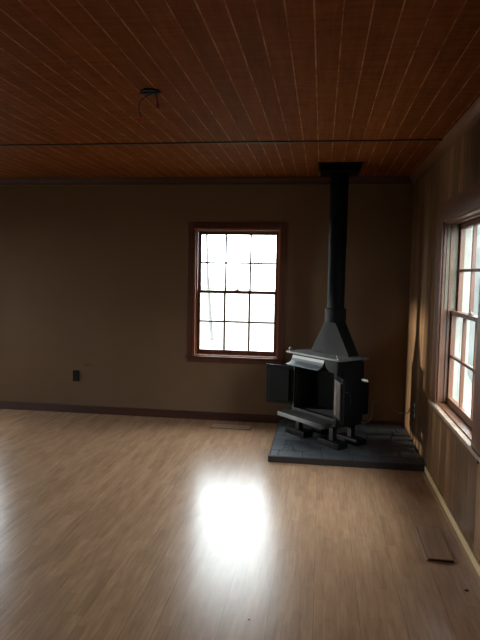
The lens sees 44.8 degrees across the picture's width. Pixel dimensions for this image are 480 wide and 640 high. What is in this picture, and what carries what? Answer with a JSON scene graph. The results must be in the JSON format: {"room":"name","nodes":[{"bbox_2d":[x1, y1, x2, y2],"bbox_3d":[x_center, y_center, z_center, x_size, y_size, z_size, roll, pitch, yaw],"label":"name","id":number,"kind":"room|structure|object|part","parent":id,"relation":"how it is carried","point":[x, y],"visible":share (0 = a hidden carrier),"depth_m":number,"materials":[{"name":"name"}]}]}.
{"room":"empty living room","nodes":[
{"label":"empty living room","id":0,"kind":"room"},
{"bbox_2d":[0,184,413,424],"bbox_3d":[-1.351,-0.232,6.098,6.038,2.440,0.160,2,5,8],"label":"wall","id":1,"kind":"structure","parent":0,"point":[94,278],"depth_m":5.95,"materials":[{"name":"beige paint"}]},
{"bbox_2d":[73,370,78,380],"bbox_3d":[-1.726,0.587,6.127,0.072,0.116,0.011,2,5,8],"label":"wall outlet","id":2,"kind":"object","parent":1,"relation":"attached to","point":[75,372],"visible":1,"depth_m":6.12,"materials":[{"name":"black plastic"}]},
{"bbox_2d":[0,401,401,425],"bbox_3d":[-1.395,0.949,6.107,6.018,0.082,0.014,2,5,8],"label":"baseboard","id":3,"kind":"structure","parent":1,"relation":"attached to","point":[259,418],"depth_m":6.03,"materials":[{"name":"brown wood"}]},
{"bbox_2d":[0,176,412,185],"bbox_3d":[-1.344,-1.405,5.901,6.038,0.070,0.050,2,5,8],"label":"trim","id":4,"kind":"structure","parent":1,"relation":"attached to","point":[305,180],"depth_m":5.76,"materials":[{"name":"brown wood"}]},
{"bbox_2d":[186,222,286,364],"bbox_3d":[-0.032,-0.269,5.894,1.005,1.407,0.190,2,5,8],"label":"window","id":5,"kind":"structure","parent":1,"relation":"in","point":[196,230],"depth_m":5.88,"materials":[{"name":"brown wood"}]},
{"bbox_3d":[-0.051,0.385,5.894,1.005,0.024,0.085,2,5,8],"label":"sill","id":6,"kind":"part","parent":5,"relation":"part of","materials":[{"name":"brown wood"}]},
{"bbox_3d":[-0.034,0.029,5.944,0.831,0.657,0.032,2,5,8],"label":"sash","id":7,"kind":"part","parent":5,"relation":"part of","materials":[{"name":"glass"}]},
{"bbox_3d":[-0.017,-0.585,5.931,0.831,0.635,0.032,2,5,8],"label":"sash","id":8,"kind":"part","parent":5,"relation":"part of","materials":[{"name":"wood"}]},
{"bbox_2d":[0,409,479,639],"bbox_3d":[-1.898,1.311,2.480,6.438,0.116,7.771,2,5,8],"label":"floor","id":9,"kind":"structure","parent":0,"point":[113,527],"depth_m":3.26,"materials":[{"name":"laminate"}]},
{"bbox_2d":[268,419,425,471],"bbox_3d":[0.913,1.079,5.168,1.221,0.055,1.214,2,5,8],"label":"hearth","id":10,"kind":"object","parent":9,"relation":"on","point":[387,446],"visible":0.7,"depth_m":4.82,"materials":[{"name":"stone"}]},
{"bbox_2d":[266,308,368,449],"bbox_3d":[0.738,0.474,5.119,0.565,1.154,1.025,-2,6,-35],"label":"wood stove","id":11,"kind":"object","parent":10,"relation":"on","point":[326,388],"visible":1,"depth_m":5.07,"materials":[{"name":"black metal"}]},
{"bbox_3d":[0.363,0.587,5.335,0.255,0.356,0.016,3,5,22],"label":"door","id":12,"kind":"part","parent":11,"relation":"part of","materials":[{"name":"black metal"}]},
{"bbox_3d":[0.537,0.953,5.285,0.110,0.165,0.250,-2,6,-35],"label":"leg","id":13,"kind":"part","parent":11,"relation":"part of","materials":[{"name":"black metal"}]},
{"bbox_2d":[286,355,323,370],"bbox_3d":[0.562,0.370,5.089,0.073,0.082,0.420,-2,6,-35],"label":"hood","id":14,"kind":"object","parent":11,"relation":"attached to","point":[304,361],"depth_m":5.07,"materials":[{"name":"black metal"}]},
{"bbox_3d":[0.717,0.946,5.412,0.110,0.165,0.250,-2,6,-35],"label":"leg","id":15,"kind":"part","parent":11,"relation":"part of","materials":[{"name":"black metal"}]},
{"bbox_3d":[0.755,0.306,5.115,0.350,0.015,0.686,-2,6,-35],"label":"plate","id":16,"kind":"part","parent":11,"relation":"part of","materials":[{"name":"black metal"}]},
{"bbox_3d":[0.786,0.985,4.935,0.110,0.165,0.250,-2,6,-35],"label":"leg","id":17,"kind":"part","parent":11,"relation":"part of","materials":[{"name":"black metal"}]},
{"bbox_2d":[327,172,348,307],"bbox_3d":[0.855,-0.689,5.094,0.157,1.166,0.158,2,5,8],"label":"pipe","id":18,"kind":"object","parent":11,"relation":"on","point":[339,181],"visible":1,"depth_m":5.03,"materials":[{"name":"black metal"}]},
{"bbox_3d":[0.808,0.645,4.711,0.016,0.356,0.255,1,5,-3],"label":"door","id":19,"kind":"part","parent":11,"relation":"part of","materials":[{"name":"black metal"}]},
{"bbox_3d":[0.934,0.631,4.913,0.212,0.430,0.014,-2,6,-35],"label":"panel","id":20,"kind":"part","parent":11,"relation":"part of","materials":[{"name":"black metal"}]},
{"bbox_3d":[0.965,0.978,5.062,0.110,0.165,0.250,-2,6,-35],"label":"leg","id":21,"kind":"part","parent":11,"relation":"part of","materials":[{"name":"black metal"}]},
{"bbox_2d":[0,0,479,177],"bbox_3d":[-1.851,-1.223,2.279,6.438,0.120,7.771,2,5,8],"label":"ceiling","id":22,"kind":"structure","parent":0,"point":[72,71],"depth_m":2.90,"materials":[{"name":"brown wood"}]},
{"bbox_2d":[138,88,161,122],"bbox_3d":[-0.471,-1.117,3.048,0.103,0.162,0.097,-2,6,-36],"label":"junction box","id":23,"kind":"object","parent":22,"relation":"attached to","point":[147,91],"visible":1,"depth_m":3.03,"materials":[{"name":"black plastic"}]},
{"bbox_2d":[0,139,442,146],"bbox_3d":[-1.575,-1.321,4.399,5.998,0.009,0.026,2,5,8],"label":"trim","id":24,"kind":"structure","parent":22,"relation":"attached to","point":[391,140],"depth_m":4.19,"materials":[{"name":"brown wood"}]},
{"bbox_2d":[318,162,362,176],"bbox_3d":[0.866,-1.301,5.046,0.370,0.062,0.370,2,5,8],"label":"box","id":25,"kind":"object","parent":22,"relation":"attached to","point":[326,168],"visible":0.98,"depth_m":4.89,"materials":[{"name":"black metal"}]},
{"bbox_2d":[404,120,479,562],"bbox_3d":[1.205,0.137,2.034,0.160,2.440,7.531,2,5,8],"label":"wall","id":26,"kind":"structure","parent":0,"point":[455,473],"depth_m":4.38,"materials":[{"name":"brown wood"}]},
{"bbox_2d":[410,97,479,183],"bbox_3d":[1.111,-1.041,1.876,0.050,0.070,7.371,2,5,8],"label":"trim","id":27,"kind":"structure","parent":26,"relation":"attached to","point":[472,115],"depth_m":3.83,"materials":[{"name":"brown wood"}]},
{"bbox_2d":[424,466,479,576],"bbox_3d":[1.002,1.379,1.458,0.012,0.048,6.150,2,5,8],"label":"baseboard","id":28,"kind":"structure","parent":26,"relation":"attached to","point":[459,532],"depth_m":3.46,"materials":[{"name":"brown wood"}]},
{"bbox_2d":[428,181,479,463],"bbox_3d":[1.422,-0.033,3.509,0.245,1.477,1.460,2,5,8],"label":"window","id":29,"kind":"structure","parent":26,"relation":"in","point":[459,216],"depth_m":4.02,"materials":[{"name":"brown wood"}]},
{"bbox_3d":[1.325,0.649,3.575,0.075,0.024,1.460,2,5,8],"label":"sill","id":30,"kind":"part","parent":29,"relation":"part of","materials":[{"name":"brown wood"}]},
{"bbox_3d":[1.420,-0.004,3.572,0.164,1.285,1.040,2,5,8],"label":"frame","id":31,"kind":"part","parent":29,"relation":"part of","materials":[{"name":"brown wood"}]},
{"bbox_3d":[1.413,0.298,3.597,0.032,0.654,0.996,2,5,8],"label":"sash","id":32,"kind":"part","parent":29,"relation":"part of","materials":[{"name":"wood"}]},
{"bbox_3d":[1.459,-0.310,3.543,0.032,0.632,0.996,2,5,8],"label":"sash","id":33,"kind":"part","parent":29,"relation":"part of","materials":[{"name":"wood"}]},
{"bbox_3d":[1.522,0.789,5.082,0.011,0.116,0.072,2,5,8],"label":"wall outlet","id":34,"kind":"object","parent":26,"relation":"attached to","visible":0},
{"bbox_2d":[361,401,410,422],"bbox_3d":[1.303,0.833,5.250,0.450,0.182,0.204,2,5,17],"label":"power cord","id":35,"kind":"object","parent":34,"relation":"attached to","point":[373,401],"visible":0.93,"depth_m":5.22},
{"label":"outside","id":36,"kind":"structure","parent":0,"visible":0},
{"bbox_2d":[200,287,471,403],"bbox_3d":[2.742,0.524,19.910,120.000,0.100,120.000,2,5,8],"label":"ground","id":37,"kind":"structure","parent":36,"point":[262,305],"depth_m":23.69,"materials":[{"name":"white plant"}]},
{"bbox_2d":[205,235,213,340],"bbox_3d":[-1.738,-4.852,17.913,6.550,10.777,6.420,1,5,2],"label":"bare tree","id":38,"kind":"object","parent":37,"relation":"on","point":[206,236],"visible":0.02,"depth_m":17.27,"materials":[{"name":"grey plant"}]},
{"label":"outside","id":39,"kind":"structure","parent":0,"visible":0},
{"bbox_2d":[467,225,479,381],"bbox_3d":[22.877,-14.058,20.008,33.800,30.086,64.000,2,5,8],"label":"hillside","id":40,"kind":"structure","parent":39,"point":[477,274],"depth_m":12.49,"materials":[{"name":"white"}]}
]}

